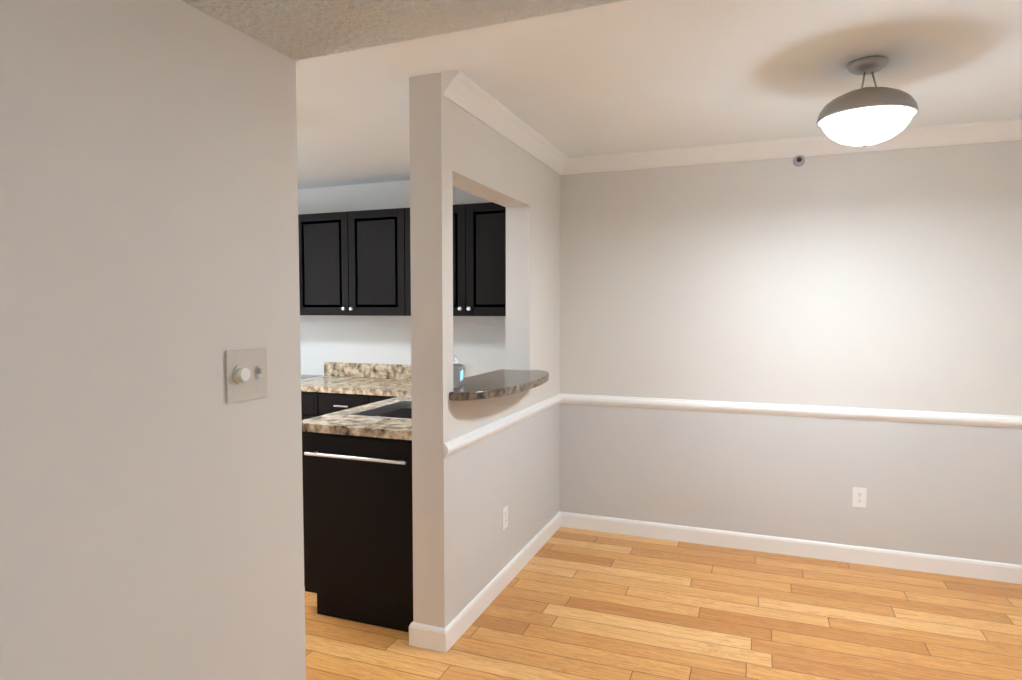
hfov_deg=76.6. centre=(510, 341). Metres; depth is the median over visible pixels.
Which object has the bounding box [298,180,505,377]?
wall
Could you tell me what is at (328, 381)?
countertop
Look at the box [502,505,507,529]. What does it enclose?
outlet
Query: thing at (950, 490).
wall
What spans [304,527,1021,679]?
floor
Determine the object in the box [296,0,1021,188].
ceiling
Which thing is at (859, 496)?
outlet
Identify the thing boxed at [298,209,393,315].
upper cabinet
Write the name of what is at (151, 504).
wall
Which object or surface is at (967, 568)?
baseboard
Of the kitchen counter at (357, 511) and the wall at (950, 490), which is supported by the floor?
the kitchen counter at (357, 511)
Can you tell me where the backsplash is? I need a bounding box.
[325,362,410,377]
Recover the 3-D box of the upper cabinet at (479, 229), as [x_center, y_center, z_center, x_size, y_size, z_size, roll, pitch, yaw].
[-0.275,-0.564,4.550,1.000,0.760,0.340,1,3,21]
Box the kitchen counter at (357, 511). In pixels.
[302,353,457,631]
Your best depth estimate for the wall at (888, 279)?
3.77 m
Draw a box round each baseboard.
[409,511,560,652]
[560,511,1021,583]
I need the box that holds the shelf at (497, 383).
[450,369,548,400]
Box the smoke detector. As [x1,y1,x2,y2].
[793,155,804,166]
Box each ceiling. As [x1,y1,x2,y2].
[183,0,625,60]
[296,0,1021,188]
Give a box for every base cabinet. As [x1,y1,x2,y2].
[301,390,308,419]
[309,390,406,417]
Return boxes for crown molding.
[441,70,568,174]
[561,119,1021,174]
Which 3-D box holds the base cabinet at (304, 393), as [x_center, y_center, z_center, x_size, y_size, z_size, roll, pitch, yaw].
[-1.401,0.776,4.889,0.471,0.889,0.640,1,3,21]
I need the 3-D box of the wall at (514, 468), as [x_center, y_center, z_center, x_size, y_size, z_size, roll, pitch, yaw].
[0.020,0.854,3.561,0.002,0.870,1.717,1,3,21]
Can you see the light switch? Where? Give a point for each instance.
(245, 374)
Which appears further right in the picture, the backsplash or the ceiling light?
the ceiling light
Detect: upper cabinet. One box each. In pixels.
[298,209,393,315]
[394,202,505,315]
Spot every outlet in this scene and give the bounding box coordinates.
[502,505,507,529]
[852,487,866,507]
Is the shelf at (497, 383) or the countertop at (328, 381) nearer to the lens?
the shelf at (497, 383)
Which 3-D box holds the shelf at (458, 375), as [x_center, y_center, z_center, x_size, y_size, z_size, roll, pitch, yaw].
[-0.272,0.156,2.998,0.091,0.097,0.170,0,3,3]
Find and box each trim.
[443,393,561,457]
[561,394,1021,427]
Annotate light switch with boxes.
[225,348,267,403]
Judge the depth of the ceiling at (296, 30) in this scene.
1.56 m
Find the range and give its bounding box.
[301,375,321,378]
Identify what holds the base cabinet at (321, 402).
on the floor
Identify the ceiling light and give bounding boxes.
[816,56,918,146]
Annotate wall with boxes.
[0,0,559,679]
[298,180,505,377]
[443,404,559,627]
[559,403,1021,564]
[560,140,1021,415]
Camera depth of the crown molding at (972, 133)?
3.73 m
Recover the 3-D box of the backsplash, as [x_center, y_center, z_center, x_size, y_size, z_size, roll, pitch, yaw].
[-1.825,0.211,5.355,3.148,0.110,0.019,1,3,21]
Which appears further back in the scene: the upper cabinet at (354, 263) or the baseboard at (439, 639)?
the upper cabinet at (354, 263)
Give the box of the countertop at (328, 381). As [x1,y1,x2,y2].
[301,374,411,393]
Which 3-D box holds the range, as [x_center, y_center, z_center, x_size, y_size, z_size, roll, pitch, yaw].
[-1.993,0.746,5.072,0.756,0.931,0.718,1,3,21]
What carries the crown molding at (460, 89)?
attached to the wall at (151, 504)
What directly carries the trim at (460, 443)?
attached to the wall at (151, 504)
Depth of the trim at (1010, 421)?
3.79 m

